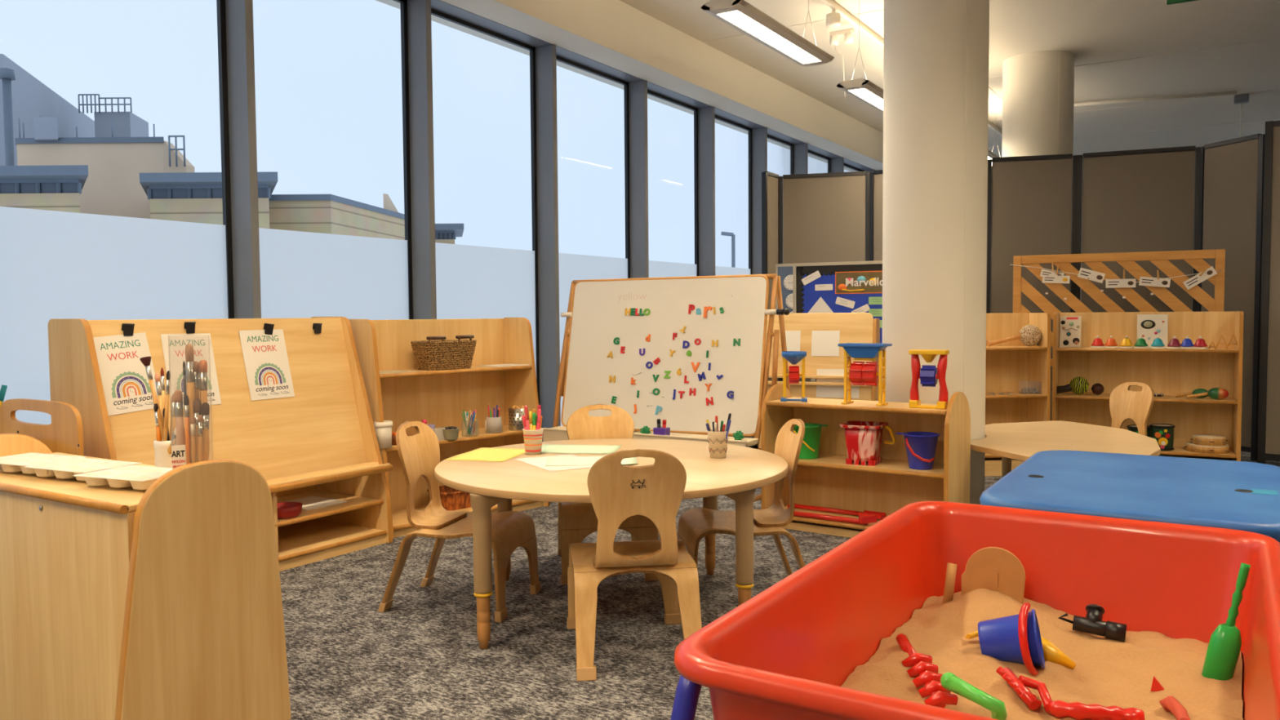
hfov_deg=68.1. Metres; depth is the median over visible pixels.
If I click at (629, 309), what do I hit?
magnet letter
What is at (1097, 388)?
maraca
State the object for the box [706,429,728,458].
paper cup
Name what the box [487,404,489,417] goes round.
pencil
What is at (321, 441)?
easel
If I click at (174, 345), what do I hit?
poster
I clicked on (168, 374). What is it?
brush
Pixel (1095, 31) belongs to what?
ceiling
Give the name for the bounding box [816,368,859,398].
paper sheet
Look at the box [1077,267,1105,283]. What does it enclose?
picture card
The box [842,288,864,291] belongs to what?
print
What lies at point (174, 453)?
print
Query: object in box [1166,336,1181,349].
bell
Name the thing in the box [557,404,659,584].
child chair
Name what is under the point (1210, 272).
picture card
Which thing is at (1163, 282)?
picture
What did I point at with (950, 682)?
trowel
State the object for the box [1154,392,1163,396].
stick
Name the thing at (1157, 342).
bell
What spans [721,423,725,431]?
pen
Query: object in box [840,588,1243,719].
sand
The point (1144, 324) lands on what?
photo
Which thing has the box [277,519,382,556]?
shelf
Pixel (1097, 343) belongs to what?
bell
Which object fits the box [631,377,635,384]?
magnet letter
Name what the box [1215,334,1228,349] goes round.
stand
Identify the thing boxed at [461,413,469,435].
stick
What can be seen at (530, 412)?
pen
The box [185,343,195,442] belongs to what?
brush
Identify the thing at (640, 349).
magnet letter
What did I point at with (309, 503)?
paper sheet
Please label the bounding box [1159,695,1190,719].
hook
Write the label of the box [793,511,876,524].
rake
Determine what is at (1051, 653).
funnel
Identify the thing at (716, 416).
pen
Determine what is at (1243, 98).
conduit
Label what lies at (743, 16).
pendant light
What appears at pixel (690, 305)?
magnet letter
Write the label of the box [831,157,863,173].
window
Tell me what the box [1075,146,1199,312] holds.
partition panel
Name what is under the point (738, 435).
ball
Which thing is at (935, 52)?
column
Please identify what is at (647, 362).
magnet letter
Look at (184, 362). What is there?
brush
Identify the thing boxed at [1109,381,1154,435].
child chair
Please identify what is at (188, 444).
brush
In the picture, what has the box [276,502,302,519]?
dish
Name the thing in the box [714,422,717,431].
pen
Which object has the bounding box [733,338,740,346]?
magnet letter
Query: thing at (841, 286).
print
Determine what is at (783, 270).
display board
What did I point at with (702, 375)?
magnet letter
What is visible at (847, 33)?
spotlight
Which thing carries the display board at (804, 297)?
on the floor
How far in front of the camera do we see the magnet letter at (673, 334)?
4.60 m
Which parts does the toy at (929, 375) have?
post, post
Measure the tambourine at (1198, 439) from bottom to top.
0.048 m
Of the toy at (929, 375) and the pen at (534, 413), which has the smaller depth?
the pen at (534, 413)
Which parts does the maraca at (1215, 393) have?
handle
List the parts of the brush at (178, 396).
brush handle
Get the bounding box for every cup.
[153,440,176,468]
[484,416,502,433]
[522,427,543,454]
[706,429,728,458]
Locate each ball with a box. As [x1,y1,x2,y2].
[640,426,650,433]
[733,430,744,440]
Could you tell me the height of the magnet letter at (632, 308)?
0.036 m
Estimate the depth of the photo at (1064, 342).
6.02 m
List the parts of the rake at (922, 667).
rake handle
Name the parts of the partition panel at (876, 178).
post, rail, fabric panel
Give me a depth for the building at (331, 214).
39.14 m
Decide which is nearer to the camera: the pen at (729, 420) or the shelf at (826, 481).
the pen at (729, 420)
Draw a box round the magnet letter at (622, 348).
[620,346,625,353]
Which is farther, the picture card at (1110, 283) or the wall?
the wall
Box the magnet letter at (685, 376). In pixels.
[684,375,688,382]
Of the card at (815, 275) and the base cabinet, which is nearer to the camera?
the base cabinet
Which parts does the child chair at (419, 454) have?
leg, backrest, leg, seat, leg, leg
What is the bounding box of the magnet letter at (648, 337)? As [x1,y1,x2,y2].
[645,333,650,342]
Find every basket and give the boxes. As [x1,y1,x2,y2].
[410,334,476,370]
[426,485,471,510]
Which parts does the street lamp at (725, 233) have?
lamp arm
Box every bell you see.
[1090,335,1104,348]
[1104,335,1118,348]
[1119,335,1133,348]
[1133,335,1148,348]
[1150,335,1165,348]
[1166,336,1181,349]
[1181,336,1194,349]
[1193,336,1208,349]
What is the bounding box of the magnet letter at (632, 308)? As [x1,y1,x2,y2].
[630,307,635,315]
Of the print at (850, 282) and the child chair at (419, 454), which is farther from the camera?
the print at (850, 282)
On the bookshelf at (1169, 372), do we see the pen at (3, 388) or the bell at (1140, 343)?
the bell at (1140, 343)
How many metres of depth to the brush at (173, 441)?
2.29 m
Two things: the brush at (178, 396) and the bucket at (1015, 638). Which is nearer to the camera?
the bucket at (1015, 638)
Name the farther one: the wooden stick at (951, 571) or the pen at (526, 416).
the pen at (526, 416)
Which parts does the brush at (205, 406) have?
brush handle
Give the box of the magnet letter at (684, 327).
[680,325,686,333]
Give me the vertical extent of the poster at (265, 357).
0.274 m
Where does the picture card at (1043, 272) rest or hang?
hanging from the string
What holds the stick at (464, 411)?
in the glass jar
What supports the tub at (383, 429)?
on the bookshelf at (439, 397)
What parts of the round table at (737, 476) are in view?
leg, leg, leg, leg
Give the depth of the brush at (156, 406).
2.32 m
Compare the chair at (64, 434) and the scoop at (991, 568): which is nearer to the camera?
the scoop at (991, 568)
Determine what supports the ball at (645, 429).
on the easel at (595, 315)
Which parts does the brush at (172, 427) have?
brush handle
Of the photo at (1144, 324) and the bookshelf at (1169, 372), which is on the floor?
the bookshelf at (1169, 372)
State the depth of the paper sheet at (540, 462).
3.09 m
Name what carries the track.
attached to the ceiling
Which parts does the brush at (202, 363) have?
brush handle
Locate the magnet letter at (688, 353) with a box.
[686,350,691,356]
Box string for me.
[1009,264,1222,282]
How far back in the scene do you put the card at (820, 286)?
6.53 m
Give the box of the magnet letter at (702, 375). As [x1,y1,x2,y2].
[697,372,706,381]
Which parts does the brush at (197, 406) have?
brush handle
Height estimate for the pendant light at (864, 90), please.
0.580 m
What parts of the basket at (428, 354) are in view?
handle, handle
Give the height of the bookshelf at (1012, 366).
0.956 m
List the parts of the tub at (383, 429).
lid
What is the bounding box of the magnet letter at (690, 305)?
[688,304,694,314]
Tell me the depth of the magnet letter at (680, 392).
4.53 m
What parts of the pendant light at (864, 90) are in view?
louvre blade, louvre blade, louvre blade, louvre blade, louvre blade, louvre blade, louvre blade, louvre blade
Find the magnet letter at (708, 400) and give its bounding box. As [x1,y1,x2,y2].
[706,396,713,405]
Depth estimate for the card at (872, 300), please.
6.38 m
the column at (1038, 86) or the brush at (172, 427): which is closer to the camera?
the brush at (172, 427)
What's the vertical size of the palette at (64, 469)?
0.024 m
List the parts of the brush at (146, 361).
brush handle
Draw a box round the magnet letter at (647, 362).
[645,361,653,368]
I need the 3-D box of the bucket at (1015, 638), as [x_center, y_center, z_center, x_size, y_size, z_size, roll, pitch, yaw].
[0.660,0.491,1.682,0.115,0.129,0.116,1,3,32]
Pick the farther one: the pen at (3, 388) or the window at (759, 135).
the window at (759, 135)
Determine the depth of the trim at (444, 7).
6.43 m
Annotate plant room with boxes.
[77,93,148,137]
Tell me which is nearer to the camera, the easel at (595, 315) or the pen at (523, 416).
the pen at (523, 416)
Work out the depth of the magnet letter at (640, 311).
4.70 m
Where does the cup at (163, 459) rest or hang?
on the base cabinet
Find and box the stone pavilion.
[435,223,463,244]
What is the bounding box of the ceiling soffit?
[375,0,883,171]
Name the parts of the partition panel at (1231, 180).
post, rail, rail, post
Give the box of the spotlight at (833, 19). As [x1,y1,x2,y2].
[826,8,840,27]
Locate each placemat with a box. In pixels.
[379,369,418,373]
[479,363,529,367]
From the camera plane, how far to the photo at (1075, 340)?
6.00 m
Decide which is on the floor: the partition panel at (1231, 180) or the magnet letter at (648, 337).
the partition panel at (1231, 180)
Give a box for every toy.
[780,351,807,401]
[837,342,892,405]
[908,349,949,408]
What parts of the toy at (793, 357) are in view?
post, post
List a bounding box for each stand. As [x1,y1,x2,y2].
[1208,341,1216,349]
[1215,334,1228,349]
[1226,334,1237,348]
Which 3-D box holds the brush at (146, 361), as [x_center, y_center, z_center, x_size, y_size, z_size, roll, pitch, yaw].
[-1.186,0.132,2.318,0.077,0.282,0.026,1,3,19]
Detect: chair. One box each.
[0,398,84,455]
[377,421,541,622]
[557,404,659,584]
[567,448,702,681]
[676,418,804,576]
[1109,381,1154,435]
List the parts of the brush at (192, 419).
brush handle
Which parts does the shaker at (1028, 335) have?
handle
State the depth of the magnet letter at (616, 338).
4.73 m
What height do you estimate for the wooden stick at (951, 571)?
0.089 m
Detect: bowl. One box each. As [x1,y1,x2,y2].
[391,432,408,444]
[441,427,459,440]
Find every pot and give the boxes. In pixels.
[426,424,435,428]
[508,407,524,431]
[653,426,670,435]
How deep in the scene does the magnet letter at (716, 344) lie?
4.50 m
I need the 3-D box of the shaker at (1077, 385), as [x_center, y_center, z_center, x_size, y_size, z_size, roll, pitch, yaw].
[2.700,0.159,5.945,0.217,0.112,0.106,1,3,32]
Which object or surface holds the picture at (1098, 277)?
attached to the picture card at (1092, 275)
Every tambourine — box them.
[1183,441,1231,453]
[1190,434,1227,445]
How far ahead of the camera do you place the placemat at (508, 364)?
4.74 m
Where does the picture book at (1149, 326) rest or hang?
on the bookshelf at (1169, 372)
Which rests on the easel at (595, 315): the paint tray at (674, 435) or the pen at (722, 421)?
the paint tray at (674, 435)
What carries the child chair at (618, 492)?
on the floor
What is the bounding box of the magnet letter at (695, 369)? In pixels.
[691,362,699,372]
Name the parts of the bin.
leg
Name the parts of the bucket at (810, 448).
handle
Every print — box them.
[171,450,184,457]
[838,284,846,290]
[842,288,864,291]
[845,277,882,286]
[857,275,866,283]
[868,277,877,284]
[1155,431,1160,437]
[1158,437,1168,445]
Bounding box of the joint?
[1057,604,1126,642]
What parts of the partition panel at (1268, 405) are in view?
fabric panel, rail, rail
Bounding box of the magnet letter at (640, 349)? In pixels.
[639,348,644,355]
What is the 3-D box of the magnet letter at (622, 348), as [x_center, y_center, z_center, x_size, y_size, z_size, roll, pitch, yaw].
[-0.086,-0.050,4.713,0.022,0.034,0.013,1,3,26]
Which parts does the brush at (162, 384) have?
brush handle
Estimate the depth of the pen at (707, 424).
3.21 m
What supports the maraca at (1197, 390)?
on the bookshelf at (1169, 372)
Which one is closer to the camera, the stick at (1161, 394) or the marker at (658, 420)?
the marker at (658, 420)
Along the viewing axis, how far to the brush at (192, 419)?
2.15 m
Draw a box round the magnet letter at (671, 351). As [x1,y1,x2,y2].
[669,349,675,356]
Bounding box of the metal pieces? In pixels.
[1021,386,1038,393]
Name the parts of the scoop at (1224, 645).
scoop blade, scoop handle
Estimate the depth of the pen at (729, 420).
3.18 m
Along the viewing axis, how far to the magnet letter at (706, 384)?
4.48 m
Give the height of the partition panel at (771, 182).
2.050 m
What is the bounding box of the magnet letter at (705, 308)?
[703,306,712,317]
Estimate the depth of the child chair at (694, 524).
3.16 m
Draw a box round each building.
[0,53,94,165]
[0,164,88,213]
[14,115,195,218]
[139,171,277,228]
[268,193,404,239]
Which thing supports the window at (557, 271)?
in the ceiling soffit
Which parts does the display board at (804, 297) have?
frame rail, frame rail, title strip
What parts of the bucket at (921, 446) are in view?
handle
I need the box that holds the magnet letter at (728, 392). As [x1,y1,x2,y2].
[726,391,733,398]
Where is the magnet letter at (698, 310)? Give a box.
[695,307,701,315]
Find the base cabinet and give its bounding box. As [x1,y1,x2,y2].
[0,433,291,719]
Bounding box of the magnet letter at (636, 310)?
[635,308,639,315]
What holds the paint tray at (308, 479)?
on the easel at (321, 441)
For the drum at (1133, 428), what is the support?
on the bookshelf at (1169, 372)
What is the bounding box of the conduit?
[1073,90,1248,137]
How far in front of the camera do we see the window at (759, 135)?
8.63 m
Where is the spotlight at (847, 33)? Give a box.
[829,27,854,37]
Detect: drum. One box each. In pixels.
[1126,424,1150,437]
[1149,423,1175,450]
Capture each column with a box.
[881,0,989,504]
[1001,50,1074,156]
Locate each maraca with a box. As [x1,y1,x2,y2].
[1084,382,1104,395]
[1175,388,1208,398]
[1186,387,1228,399]
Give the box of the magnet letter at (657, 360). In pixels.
[653,357,660,364]
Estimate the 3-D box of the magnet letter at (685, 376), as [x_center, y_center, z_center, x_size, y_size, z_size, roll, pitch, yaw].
[0.224,0.092,4.537,0.023,0.036,0.014,1,3,26]
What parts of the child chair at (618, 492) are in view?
leg, leg, seat, backrest, leg, leg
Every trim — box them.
[431,0,875,170]
[702,8,1279,146]
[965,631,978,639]
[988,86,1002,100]
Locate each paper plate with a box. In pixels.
[783,275,792,290]
[785,293,792,308]
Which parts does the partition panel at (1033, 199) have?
post, rail, post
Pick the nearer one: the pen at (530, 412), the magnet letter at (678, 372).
the pen at (530, 412)
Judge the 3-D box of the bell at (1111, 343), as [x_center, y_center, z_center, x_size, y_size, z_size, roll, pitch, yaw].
[2.882,-0.111,5.790,0.084,0.077,0.084,1,3,32]
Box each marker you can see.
[657,418,660,427]
[662,419,666,427]
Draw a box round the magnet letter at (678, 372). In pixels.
[676,368,681,375]
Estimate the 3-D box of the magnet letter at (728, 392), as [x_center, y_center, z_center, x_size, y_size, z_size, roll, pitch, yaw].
[0.422,0.162,4.428,0.033,0.037,0.014,1,3,26]
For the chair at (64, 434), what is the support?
on the floor
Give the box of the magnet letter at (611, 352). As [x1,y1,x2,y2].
[606,351,613,358]
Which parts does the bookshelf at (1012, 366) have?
panel, shelf, shelf, panel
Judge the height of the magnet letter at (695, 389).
0.036 m
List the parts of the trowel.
handle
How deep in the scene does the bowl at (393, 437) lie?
4.21 m
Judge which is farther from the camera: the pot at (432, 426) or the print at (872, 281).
the print at (872, 281)
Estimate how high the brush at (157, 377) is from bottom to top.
0.237 m
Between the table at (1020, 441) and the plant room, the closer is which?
the table at (1020, 441)
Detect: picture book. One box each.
[1059,316,1081,346]
[1136,314,1168,347]
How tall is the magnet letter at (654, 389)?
0.035 m
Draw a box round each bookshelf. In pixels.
[348,317,547,538]
[984,312,1050,475]
[1051,311,1244,461]
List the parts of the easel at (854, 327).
display board panel, display board panel, panel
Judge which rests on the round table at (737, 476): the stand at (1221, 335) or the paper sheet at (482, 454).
the paper sheet at (482, 454)
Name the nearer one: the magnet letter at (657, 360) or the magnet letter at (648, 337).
the magnet letter at (657, 360)
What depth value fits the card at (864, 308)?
6.42 m
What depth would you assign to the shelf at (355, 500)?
4.04 m
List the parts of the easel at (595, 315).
post, hook rod, board panel, board frame, rail, post, hook rod, clamp knob, post, clamp knob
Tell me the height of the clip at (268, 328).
0.047 m
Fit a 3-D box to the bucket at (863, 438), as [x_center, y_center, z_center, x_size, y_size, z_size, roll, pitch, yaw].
[0.990,0.363,4.109,0.222,0.173,0.185,1,3,32]
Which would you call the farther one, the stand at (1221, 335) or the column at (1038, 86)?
the column at (1038, 86)
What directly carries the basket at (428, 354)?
on the bookshelf at (439, 397)
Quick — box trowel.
[940,671,1007,719]
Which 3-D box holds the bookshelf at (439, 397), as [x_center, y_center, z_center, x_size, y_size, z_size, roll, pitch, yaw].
[-0.895,0.278,4.526,0.320,0.955,0.925,2,4,42]
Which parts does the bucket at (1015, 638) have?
handle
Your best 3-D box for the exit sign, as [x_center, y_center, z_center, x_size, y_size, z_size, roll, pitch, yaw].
[2.681,-1.969,4.398,0.400,0.560,0.016,1,3,29]
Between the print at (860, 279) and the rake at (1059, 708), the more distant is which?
the print at (860, 279)
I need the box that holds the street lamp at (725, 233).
[720,231,735,267]
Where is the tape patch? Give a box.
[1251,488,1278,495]
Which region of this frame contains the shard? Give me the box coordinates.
[1151,675,1164,691]
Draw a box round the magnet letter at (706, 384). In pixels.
[704,383,711,391]
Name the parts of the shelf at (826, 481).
panel, shelf, shelf, panel, shelf, panel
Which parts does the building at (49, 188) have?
window post, window post, cornice, window post, window post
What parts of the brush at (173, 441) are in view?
brush handle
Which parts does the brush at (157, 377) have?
brush handle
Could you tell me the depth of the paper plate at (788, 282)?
6.82 m
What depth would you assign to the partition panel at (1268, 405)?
5.52 m
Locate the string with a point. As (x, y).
(1010, 264)
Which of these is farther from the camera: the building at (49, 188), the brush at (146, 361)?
the building at (49, 188)
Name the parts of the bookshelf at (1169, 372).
panel, shelf, shelf, shelf, panel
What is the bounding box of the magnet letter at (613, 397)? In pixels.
[611,395,617,404]
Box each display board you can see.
[775,263,792,311]
[792,260,882,382]
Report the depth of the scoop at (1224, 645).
1.60 m
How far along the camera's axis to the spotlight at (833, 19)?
6.12 m
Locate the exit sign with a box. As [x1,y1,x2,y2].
[1166,0,1198,4]
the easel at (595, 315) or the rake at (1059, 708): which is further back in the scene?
the easel at (595, 315)
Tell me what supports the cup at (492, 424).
on the bookshelf at (439, 397)
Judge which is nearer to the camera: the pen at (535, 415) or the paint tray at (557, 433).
the pen at (535, 415)
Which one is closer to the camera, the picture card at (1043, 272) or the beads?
the beads
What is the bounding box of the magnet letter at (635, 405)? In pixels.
[633,404,636,413]
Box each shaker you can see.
[986,324,1041,346]
[1050,377,1088,394]
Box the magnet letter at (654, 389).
[652,388,659,395]
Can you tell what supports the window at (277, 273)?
in the ceiling soffit
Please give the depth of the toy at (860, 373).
4.07 m
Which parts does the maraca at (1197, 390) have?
handle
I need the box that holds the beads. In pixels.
[444,426,457,429]
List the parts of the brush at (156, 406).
brush handle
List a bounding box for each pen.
[0,384,7,406]
[522,415,526,430]
[524,405,529,430]
[528,411,532,430]
[532,412,535,430]
[535,414,537,430]
[536,408,541,430]
[539,415,542,429]
[706,422,710,431]
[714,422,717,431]
[715,415,718,431]
[720,420,723,431]
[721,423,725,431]
[725,413,731,431]
[725,419,731,440]
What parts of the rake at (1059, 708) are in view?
rake handle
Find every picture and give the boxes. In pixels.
[1096,275,1102,279]
[1161,280,1168,284]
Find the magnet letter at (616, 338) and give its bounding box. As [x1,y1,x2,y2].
[613,337,619,344]
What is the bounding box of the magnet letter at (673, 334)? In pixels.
[672,333,677,339]
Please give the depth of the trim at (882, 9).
7.77 m
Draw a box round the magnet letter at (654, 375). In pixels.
[652,374,659,382]
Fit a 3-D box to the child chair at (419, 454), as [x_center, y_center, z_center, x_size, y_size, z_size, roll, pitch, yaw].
[-0.607,0.514,3.196,0.438,0.611,0.358,0,3,15]
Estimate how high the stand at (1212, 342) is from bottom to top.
0.047 m
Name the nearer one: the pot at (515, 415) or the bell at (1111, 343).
the pot at (515, 415)
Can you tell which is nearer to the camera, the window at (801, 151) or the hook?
the hook
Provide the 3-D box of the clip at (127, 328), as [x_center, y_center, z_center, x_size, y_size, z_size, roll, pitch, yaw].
[-1.805,-0.107,3.338,0.014,0.044,0.040,1,3,32]
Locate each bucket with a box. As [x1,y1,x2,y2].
[793,422,828,459]
[839,420,896,466]
[896,431,940,470]
[977,602,1044,675]
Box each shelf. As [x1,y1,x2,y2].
[276,490,378,521]
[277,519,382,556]
[760,384,970,537]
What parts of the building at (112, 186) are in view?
railing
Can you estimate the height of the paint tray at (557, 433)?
0.079 m
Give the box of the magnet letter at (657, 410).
[654,405,662,414]
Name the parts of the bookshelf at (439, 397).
panel, panel, shelf, shelf, shelf, panel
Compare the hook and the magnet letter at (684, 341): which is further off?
the magnet letter at (684, 341)
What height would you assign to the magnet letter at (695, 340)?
0.032 m
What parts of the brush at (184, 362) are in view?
brush handle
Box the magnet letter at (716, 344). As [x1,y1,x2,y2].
[711,339,718,346]
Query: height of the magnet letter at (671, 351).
0.037 m
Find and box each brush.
[139,355,164,440]
[153,403,162,440]
[154,373,162,416]
[160,367,164,422]
[162,408,169,440]
[163,370,170,440]
[167,427,176,453]
[169,393,175,440]
[173,389,185,444]
[182,360,186,395]
[183,394,191,464]
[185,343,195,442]
[190,416,195,462]
[192,398,201,462]
[193,360,199,399]
[197,414,203,462]
[199,360,207,414]
[201,402,209,461]
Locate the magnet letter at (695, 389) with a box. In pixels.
[688,387,696,395]
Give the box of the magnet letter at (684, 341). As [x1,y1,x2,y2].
[682,340,689,348]
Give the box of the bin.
[670,501,1279,719]
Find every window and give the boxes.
[0,0,234,424]
[225,0,413,319]
[407,0,539,404]
[535,44,630,441]
[628,80,698,278]
[697,106,751,275]
[751,127,793,274]
[793,142,831,174]
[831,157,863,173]
[863,169,875,235]
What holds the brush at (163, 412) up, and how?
in the cup at (163, 459)
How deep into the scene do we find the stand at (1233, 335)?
5.50 m
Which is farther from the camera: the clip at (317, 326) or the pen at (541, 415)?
the clip at (317, 326)
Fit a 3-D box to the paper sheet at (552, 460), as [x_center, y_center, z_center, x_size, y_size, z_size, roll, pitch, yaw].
[-0.160,0.332,3.149,0.297,0.005,0.200,-1,3,-2]
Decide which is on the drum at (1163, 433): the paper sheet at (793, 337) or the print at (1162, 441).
the print at (1162, 441)
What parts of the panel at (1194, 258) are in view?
frame rail, frame rail, frame rail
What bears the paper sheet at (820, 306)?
attached to the display board at (804, 297)
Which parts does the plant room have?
railing, railing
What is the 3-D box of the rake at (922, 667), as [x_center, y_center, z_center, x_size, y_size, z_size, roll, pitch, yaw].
[0.469,0.516,1.586,0.051,0.037,0.260,0,3,2]
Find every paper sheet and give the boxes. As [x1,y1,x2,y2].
[284,496,346,510]
[445,447,525,462]
[515,453,592,471]
[541,444,622,453]
[545,455,637,466]
[785,330,800,351]
[808,296,833,312]
[811,330,839,355]
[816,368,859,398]
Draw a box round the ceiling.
[619,0,1279,160]
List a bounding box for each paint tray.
[266,461,390,486]
[542,426,568,441]
[632,431,758,448]
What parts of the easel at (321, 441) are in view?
panel, panel, panel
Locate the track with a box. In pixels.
[820,0,1002,136]
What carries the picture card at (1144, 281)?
hanging from the string
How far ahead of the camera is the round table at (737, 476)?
2.81 m
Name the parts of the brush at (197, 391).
brush handle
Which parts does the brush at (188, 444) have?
brush handle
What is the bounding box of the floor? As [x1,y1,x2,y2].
[279,435,1279,719]
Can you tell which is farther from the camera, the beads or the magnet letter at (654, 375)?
the magnet letter at (654, 375)
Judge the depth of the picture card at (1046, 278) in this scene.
6.21 m
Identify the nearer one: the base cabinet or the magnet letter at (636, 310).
the base cabinet
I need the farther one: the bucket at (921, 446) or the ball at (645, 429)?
the ball at (645, 429)
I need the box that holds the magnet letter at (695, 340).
[694,338,701,345]
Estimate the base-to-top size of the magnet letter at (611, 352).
0.036 m
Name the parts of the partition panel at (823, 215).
post, rail, post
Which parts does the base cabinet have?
panel, panel, panel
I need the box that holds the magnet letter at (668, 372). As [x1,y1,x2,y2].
[663,370,671,377]
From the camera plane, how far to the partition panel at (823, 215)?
7.38 m
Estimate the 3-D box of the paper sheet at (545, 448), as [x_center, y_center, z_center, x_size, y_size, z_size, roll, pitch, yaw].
[-0.227,0.322,3.431,0.297,0.001,0.210,0,3,8]
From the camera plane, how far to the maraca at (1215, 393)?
5.53 m
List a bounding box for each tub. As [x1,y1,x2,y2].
[373,420,392,448]
[431,426,445,440]
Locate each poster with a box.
[93,332,158,415]
[160,333,221,407]
[239,328,294,400]
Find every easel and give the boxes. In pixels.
[48,316,392,571]
[542,273,791,506]
[758,312,879,447]
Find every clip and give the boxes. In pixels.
[121,323,134,336]
[184,321,195,333]
[263,323,274,334]
[312,323,322,333]
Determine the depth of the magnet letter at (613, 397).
4.68 m
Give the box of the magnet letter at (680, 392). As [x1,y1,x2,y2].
[678,391,684,398]
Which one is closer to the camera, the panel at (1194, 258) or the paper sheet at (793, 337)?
the paper sheet at (793, 337)
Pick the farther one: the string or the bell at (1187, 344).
the string
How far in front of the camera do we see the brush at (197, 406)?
2.16 m
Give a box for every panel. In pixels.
[750,171,780,437]
[780,171,869,382]
[869,169,883,261]
[986,154,1077,421]
[1013,248,1225,366]
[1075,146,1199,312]
[1196,133,1265,461]
[1257,120,1279,465]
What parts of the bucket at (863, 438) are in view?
handle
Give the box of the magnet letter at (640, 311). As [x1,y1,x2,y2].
[639,308,644,315]
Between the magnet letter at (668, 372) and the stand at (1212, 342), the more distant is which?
the stand at (1212, 342)
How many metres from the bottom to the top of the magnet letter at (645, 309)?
0.035 m
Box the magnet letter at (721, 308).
[719,306,724,313]
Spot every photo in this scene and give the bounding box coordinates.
[1062,340,1068,345]
[1072,337,1079,343]
[1140,320,1155,328]
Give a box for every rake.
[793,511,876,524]
[896,633,957,708]
[995,666,1144,719]
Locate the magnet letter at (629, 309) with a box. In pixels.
[624,307,631,315]
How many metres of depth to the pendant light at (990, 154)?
9.14 m
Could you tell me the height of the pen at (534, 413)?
0.142 m
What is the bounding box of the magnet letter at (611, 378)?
[608,375,615,382]
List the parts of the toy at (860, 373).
frame, funnel spout, frame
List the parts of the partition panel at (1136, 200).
post, rail, post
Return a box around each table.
[434,438,788,648]
[970,420,1160,477]
[979,449,1279,542]
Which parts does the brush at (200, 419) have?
brush handle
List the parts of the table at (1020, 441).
leg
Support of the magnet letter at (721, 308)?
attached to the easel at (595, 315)
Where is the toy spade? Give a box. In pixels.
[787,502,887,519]
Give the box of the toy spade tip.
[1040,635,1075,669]
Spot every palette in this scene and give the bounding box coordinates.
[0,452,87,474]
[23,457,142,480]
[72,465,172,489]
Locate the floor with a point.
(421, 657)
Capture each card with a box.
[801,271,821,285]
[814,284,832,290]
[835,297,855,308]
[851,303,870,312]
[868,296,882,304]
[868,308,882,316]
[880,320,882,328]
[1040,269,1064,276]
[1042,275,1070,283]
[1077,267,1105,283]
[1105,278,1135,288]
[1138,276,1170,287]
[1182,266,1217,289]
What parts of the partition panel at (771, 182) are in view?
post, rail, fabric panel, post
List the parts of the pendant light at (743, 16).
louvre blade, louvre blade, louvre blade, louvre blade, louvre blade, louvre blade, louvre blade, louvre blade, louvre blade, louvre blade, louvre blade, louvre blade, louvre blade, louvre blade, louvre blade, louvre blade, louvre blade, louvre blade, louvre blade, louvre blade, louvre blade, louvre blade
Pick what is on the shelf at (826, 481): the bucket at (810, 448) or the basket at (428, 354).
the bucket at (810, 448)
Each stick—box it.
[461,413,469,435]
[462,409,470,435]
[464,411,468,435]
[471,413,475,430]
[942,562,957,604]
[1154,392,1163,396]
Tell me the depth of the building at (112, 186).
41.68 m
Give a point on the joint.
(1093, 624)
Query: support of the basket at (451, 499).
on the bookshelf at (439, 397)
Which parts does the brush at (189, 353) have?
brush handle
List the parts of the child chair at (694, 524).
leg, leg, seat, backrest, leg, leg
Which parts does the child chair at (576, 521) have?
leg, leg, backrest, seat, leg, leg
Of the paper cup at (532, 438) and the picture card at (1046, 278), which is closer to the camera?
the paper cup at (532, 438)
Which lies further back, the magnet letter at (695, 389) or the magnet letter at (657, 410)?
the magnet letter at (657, 410)
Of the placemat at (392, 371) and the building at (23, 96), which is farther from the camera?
the building at (23, 96)
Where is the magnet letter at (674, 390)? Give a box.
[672,389,675,399]
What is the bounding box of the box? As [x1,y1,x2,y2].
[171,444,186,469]
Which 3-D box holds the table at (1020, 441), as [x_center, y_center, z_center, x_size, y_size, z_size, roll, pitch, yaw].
[1.861,0.547,4.271,0.869,0.400,1.395,1,3,32]
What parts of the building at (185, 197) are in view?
window post, window post, window post, cornice, window post, window post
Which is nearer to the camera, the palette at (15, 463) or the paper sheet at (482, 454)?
the palette at (15, 463)
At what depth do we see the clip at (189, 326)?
3.53 m
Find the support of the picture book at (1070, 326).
on the bookshelf at (1169, 372)
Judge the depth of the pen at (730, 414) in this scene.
3.19 m
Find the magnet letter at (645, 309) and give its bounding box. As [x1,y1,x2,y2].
[643,308,650,315]
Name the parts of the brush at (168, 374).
brush handle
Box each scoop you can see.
[960,546,1025,604]
[1201,562,1250,680]
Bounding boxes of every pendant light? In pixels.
[700,0,834,66]
[836,0,883,112]
[987,133,1000,159]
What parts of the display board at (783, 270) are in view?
frame rail, frame rail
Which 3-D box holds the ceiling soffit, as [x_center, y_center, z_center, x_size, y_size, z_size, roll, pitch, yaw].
[-0.002,-2.178,6.789,0.530,0.335,16.700,1,3,32]

